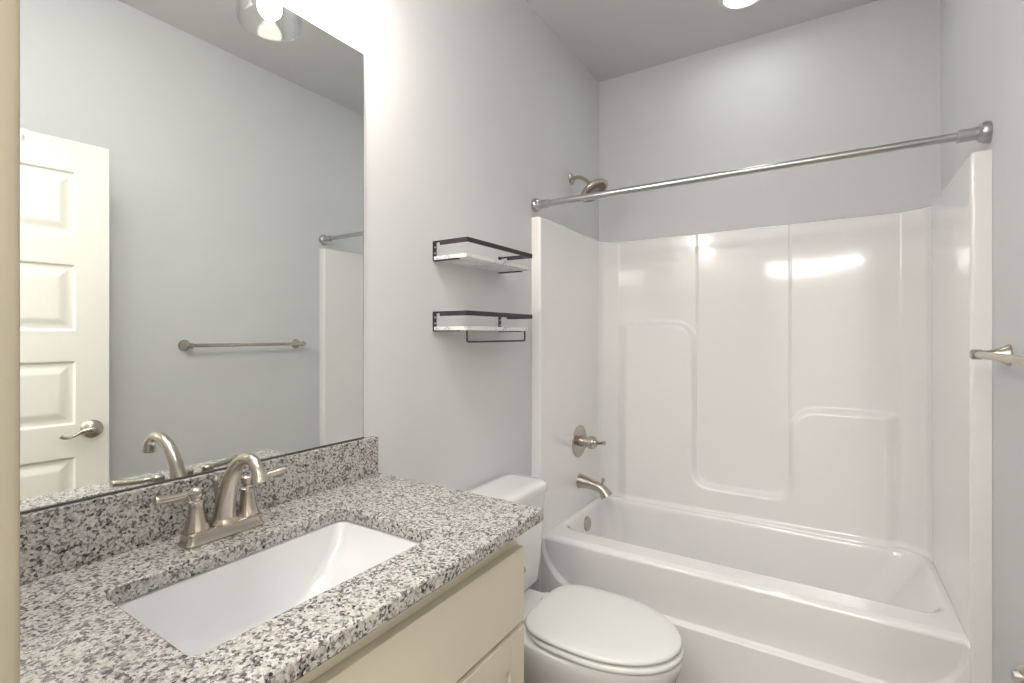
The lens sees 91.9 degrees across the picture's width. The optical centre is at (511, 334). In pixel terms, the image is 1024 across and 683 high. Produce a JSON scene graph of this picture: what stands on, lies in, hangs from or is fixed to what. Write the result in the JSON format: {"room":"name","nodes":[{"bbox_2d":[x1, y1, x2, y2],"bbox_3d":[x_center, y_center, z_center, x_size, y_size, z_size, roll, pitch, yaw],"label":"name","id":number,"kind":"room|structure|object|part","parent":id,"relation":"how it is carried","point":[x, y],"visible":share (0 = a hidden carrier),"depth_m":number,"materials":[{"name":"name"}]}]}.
{"room":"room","nodes":[
{"label":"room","id":0,"kind":"room"},
{"bbox_2d":[275,0,598,588],"bbox_3d":[-0.242,-0.059,1.812,0.100,2.834,2.835,0,0,33],"label":"wall","id":1,"kind":"structure","parent":0,"point":[476,111],"depth_m":1.78,"materials":[{"name":"paint"}]},
{"bbox_2d":[20,0,363,514],"bbox_3d":[-0.650,-0.255,1.073,0.008,1.103,0.830,0,0,33],"label":"wall mirror","id":2,"kind":"object","parent":1,"relation":"attached to","point":[192,171],"visible":1,"depth_m":1.02,"materials":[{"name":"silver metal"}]},
{"bbox_3d":[-0.652,-0.255,1.074,0.005,1.102,0.830,0,0,33],"label":"backing glass","id":3,"kind":"part","parent":2,"relation":"part of","materials":[{"name":"mirror"}]},
{"bbox_2d":[20,436,377,583],"bbox_3d":[-0.645,0.352,1.071,0.020,0.110,0.912,0,0,33],"label":"backsplash","id":4,"kind":"structure","parent":1,"relation":"attached to","point":[53,540],"depth_m":0.95,"materials":[{"name":"stone"}]},
{"bbox_2d":[433,237,531,273],"bbox_3d":[-0.095,-0.283,1.811,0.149,0.068,0.414,0,0,33],"label":"wall shelf","id":5,"kind":"object","parent":1,"relation":"attached to","point":[465,259],"visible":1,"depth_m":1.73,"materials":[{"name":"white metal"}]},
{"bbox_3d":[-0.094,-0.309,1.810,0.148,0.016,0.414,0,0,33],"label":"rail","id":6,"kind":"part","parent":5,"relation":"part of","materials":[{"name":"black metal"}]},
{"bbox_2d":[433,310,531,342],"bbox_3d":[-0.095,-0.026,1.811,0.149,0.105,0.414,0,0,33],"label":"wall shelf","id":7,"kind":"object","parent":1,"relation":"attached to","point":[499,315],"visible":1,"depth_m":1.69,"materials":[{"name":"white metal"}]},
{"bbox_3d":[-0.094,-0.071,1.810,0.148,0.016,0.414,0,0,33],"label":"rail","id":8,"kind":"part","parent":7,"relation":"part of","materials":[{"name":"black metal"}]},
{"bbox_2d":[569,173,607,201],"bbox_3d":[0.382,-0.759,2.505,0.204,0.165,0.154,0,0,33],"label":"showerhead","id":9,"kind":"object","parent":1,"relation":"attached to","point":[598,185],"visible":0.78,"depth_m":2.46,"materials":[{"name":"silver metal"}]},
{"bbox_3d":[0.356,-0.788,2.536,0.118,0.069,0.021,0,0,42],"label":"shower arm","id":10,"kind":"part","parent":9,"relation":"part of","materials":[{"name":"silver metal"}]},
{"bbox_2d":[531,121,992,211],"bbox_3d":[0.744,-0.589,1.847,1.523,0.062,0.062,0,0,33],"label":"shower curtain rod","id":11,"kind":"object","parent":1,"relation":"attached to","point":[982,133],"visible":1,"depth_m":1.70,"materials":[{"name":"metal"}]},
{"bbox_2d":[525,0,877,81],"bbox_3d":[0.442,-1.506,1.375,1.724,0.060,2.835,0,0,33],"label":"ceiling","id":12,"kind":"structure","parent":0,"point":[611,39],"depth_m":2.36,"materials":[{"name":"paint"}]},
{"bbox_2d":[718,0,759,9],"bbox_3d":[1.001,-1.471,2.147,0.196,0.010,0.196,0,0,33],"label":"recessed light","id":13,"kind":"object","parent":12,"relation":"in","point":[726,4],"visible":1,"depth_m":2.20,"materials":[{"name":"white plastic"}]},
{"bbox_2d":[599,0,940,241],"bbox_3d":[1.179,-0.059,2.526,1.524,2.834,0.100,0,0,33],"label":"wall","id":14,"kind":"structure","parent":0,"point":[866,75],"depth_m":2.38,"materials":[{"name":"paint"}]},
{"bbox_2d":[941,0,1023,682],"bbox_3d":[1.125,-0.059,0.937,0.100,2.834,2.835,0,0,33],"label":"wall","id":15,"kind":"structure","parent":0,"point":[982,41],"depth_m":1.34,"materials":[{"name":"paint"}]},
{"bbox_2d":[969,344,1023,365],"bbox_3d":[1.090,0.052,1.046,0.076,0.056,0.654,0,0,33],"label":"towel bar","id":16,"kind":"object","parent":15,"relation":"attached to","point":[1004,354],"visible":1,"depth_m":1.22,"materials":[{"name":"silver metal"}]},
{"bbox_2d":[1010,663,1023,682],"bbox_3d":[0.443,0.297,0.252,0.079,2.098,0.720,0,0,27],"label":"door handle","id":17,"kind":"structure","parent":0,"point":[1017,675],"depth_m":0.54,"materials":[{"name":"metal"}]},
{"bbox_3d":[0.541,0.379,0.498,0.028,0.039,0.122,0,0,33],"label":"lever arm","id":18,"kind":"part","parent":17,"relation":"part of","materials":[{"name":"silver metal"}]},
{"bbox_3d":[0.020,1.388,0.715,1.724,0.060,4.400,0,0,33],"label":"floor","id":19,"kind":"structure","parent":0,"visible":0},
{"bbox_2d":[294,538,523,682],"bbox_3d":[-0.434,0.897,0.934,0.520,0.920,0.908,0,0,33],"label":"vanity cabinet","id":20,"kind":"object","parent":19,"relation":"on","point":[468,629],"visible":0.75,"depth_m":0.96,"materials":[{"name":"paint"}]},
{"bbox_2d":[20,436,543,682],"bbox_3d":[-0.412,0.367,0.928,0.566,0.140,0.924,0,0,33],"label":"countertop","id":21,"kind":"structure","parent":20,"relation":"on","point":[81,560],"depth_m":0.85,"materials":[{"name":"grey stone"}]},
{"bbox_2d":[152,452,286,549],"bbox_3d":[-0.564,0.316,1.006,0.200,0.181,0.212,0,0,-6],"label":"sink faucet","id":22,"kind":"object","parent":21,"relation":"on","point":[225,522],"visible":1,"depth_m":0.98,"materials":[{"name":"silver metal"}]},
{"bbox_3d":[-0.630,0.304,0.932,0.020,0.020,0.080,0,0,26],"label":"lever","id":23,"kind":"part","parent":22,"relation":"part of","materials":[{"name":"silver metal"}]},
{"bbox_3d":[-0.617,0.339,0.969,0.045,0.083,0.045,0,0,33],"label":"handle","id":24,"kind":"part","parent":22,"relation":"part of","materials":[{"name":"silver metal"}]},
{"bbox_3d":[-0.613,0.337,1.027,0.016,0.092,0.015,0,0,33],"label":"lift rod","id":25,"kind":"part","parent":22,"relation":"part of","materials":[{"name":"silver metal"}]},
{"bbox_3d":[-0.590,0.393,1.012,0.050,0.027,0.155,0,0,33],"label":"plate","id":26,"kind":"part","parent":22,"relation":"part of","materials":[{"name":"silver metal"}]},
{"bbox_3d":[-0.531,0.303,0.974,0.185,0.156,0.053,0,0,33],"label":"spout","id":27,"kind":"part","parent":22,"relation":"part of","materials":[{"name":"silver metal"}]},
{"bbox_3d":[-0.563,0.339,1.054,0.045,0.083,0.045,0,0,33],"label":"handle","id":28,"kind":"part","parent":22,"relation":"part of","materials":[{"name":"silver metal"}]},
{"bbox_3d":[-0.534,0.304,1.082,0.020,0.020,0.080,0,0,40],"label":"lever","id":29,"kind":"part","parent":22,"relation":"part of","materials":[{"name":"silver metal"}]},
{"bbox_2d":[117,520,418,655],"bbox_3d":[-0.402,0.508,0.897,0.340,0.142,0.508,0,0,33],"label":"undermount sink","id":30,"kind":"object","parent":21,"relation":"in","point":[196,614],"visible":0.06,"depth_m":0.99,"materials":[{"name":"ceramic"}]},
{"bbox_3d":[-0.101,0.966,0.990,0.020,0.555,0.450,0,0,33],"label":"cabinet door","id":31,"kind":"part","parent":20,"relation":"part of","materials":[{"name":"paint"}]},
{"bbox_3d":[-0.104,0.974,0.992,0.009,0.433,0.344,0,0,33],"label":"door panel","id":32,"kind":"part","parent":20,"relation":"part of","materials":[{"name":"paint"}]},
{"bbox_2d":[466,474,683,682],"bbox_3d":[0.185,0.961,1.664,0.756,0.792,0.454,0,0,33],"label":"toilet","id":33,"kind":"object","parent":19,"relation":"on","point":[573,633],"visible":0.59,"depth_m":1.54,"materials":[{"name":"ceramic"}]},
{"bbox_3d":[-0.051,0.589,1.815,0.196,0.047,0.454,0,0,33],"label":"tank lid","id":34,"kind":"part","parent":33,"relation":"part of","materials":[{"name":"ceramic"}]},
{"bbox_3d":[-0.052,0.786,1.816,0.177,0.347,0.430,0,0,33],"label":"tank","id":35,"kind":"part","parent":33,"relation":"part of","materials":[{"name":"ceramic"}]},
{"bbox_3d":[0.241,1.159,1.628,0.614,0.395,0.370,0,0,33],"label":"bowl","id":36,"kind":"part","parent":33,"relation":"part of","materials":[{"name":"ceramic"}]},
{"bbox_3d":[0.297,0.924,1.592,0.477,0.024,0.370,0,0,33],"label":"lid","id":37,"kind":"part","parent":33,"relation":"part of","materials":[{"name":"plastic"}]},
{"bbox_3d":[0.300,0.950,1.590,0.483,0.020,0.374,0,0,33],"label":"seat","id":38,"kind":"part","parent":33,"relation":"part of","materials":[{"name":"plastic"}]},
{"bbox_2d":[532,150,991,682],"bbox_3d":[0.941,0.414,2.154,1.523,1.886,0.782,0,0,33],"label":"shower surround","id":39,"kind":"object","parent":19,"relation":"on","point":[794,420],"visible":0.93,"depth_m":2.21,"materials":[{"name":"plastic"}]},
{"bbox_3d":[0.319,0.414,2.552,0.046,1.886,0.782,0,0,33],"label":"panel","id":40,"kind":"part","parent":39,"relation":"part of","materials":[{"name":"plastic"}]},
{"bbox_2d":[584,516,590,530],"bbox_3d":[0.386,0.966,2.533,0.018,0.072,0.072,0,0,33],"label":"overflow plate","id":41,"kind":"object","parent":39,"relation":"attached to","point":[587,521],"visible":1,"depth_m":2.52,"materials":[{"name":"silver metal"}]},
{"bbox_2d":[572,425,605,456],"bbox_3d":[0.415,0.546,2.504,0.167,0.164,0.164,0,0,33],"label":"shower valve","id":42,"kind":"object","parent":39,"relation":"attached to","point":[580,441],"visible":1,"depth_m":2.50,"materials":[{"name":"silver metal"}]},
{"bbox_3d":[0.436,0.540,2.461,0.027,0.040,0.096,0,0,-22],"label":"lever","id":43,"kind":"part","parent":42,"relation":"part of","materials":[{"name":"silver metal"}]},
{"bbox_2d":[576,474,612,499],"bbox_3d":[0.422,0.770,2.506,0.177,0.109,0.074,0,0,33],"label":"tub spout","id":44,"kind":"object","parent":39,"relation":"attached to","point":[583,481],"visible":1,"depth_m":2.49,"materials":[{"name":"silver metal"}]},
{"bbox_2d":[546,496,966,636],"bbox_3d":[0.941,1.092,2.155,1.434,0.392,0.722,0,0,33],"label":"tub basin","id":45,"kind":"object","parent":39,"relation":"in","point":[723,574],"depth_m":2.05,"materials":[{"name":"white plastic"}]},
{"bbox_3d":[1.107,0.194,2.413,1.438,1.445,0.166,0,0,33],"label":"panel","id":46,"kind":"part","parent":39,"relation":"part of","materials":[{"name":"plastic"}]},
{"bbox_3d":[1.562,0.414,1.756,0.046,1.886,0.782,0,0,33],"label":"panel","id":47,"kind":"part","parent":39,"relation":"part of","materials":[{"name":"plastic"}]},
{"bbox_3d":[-0.291,-0.059,0.230,1.524,2.834,0.118,0,0,33],"label":"wall","id":48,"kind":"structure","parent":0,"visible":0},
{"bbox_2d":[0,0,19,682],"bbox_3d":[-0.036,0.251,0.149,0.950,2.215,0.019,0,0,33],"label":"trim","id":49,"kind":"structure","parent":48,"relation":"attached to","point":[9,9],"depth_m":0.37,"materials":[{"name":"paint"}]}
]}

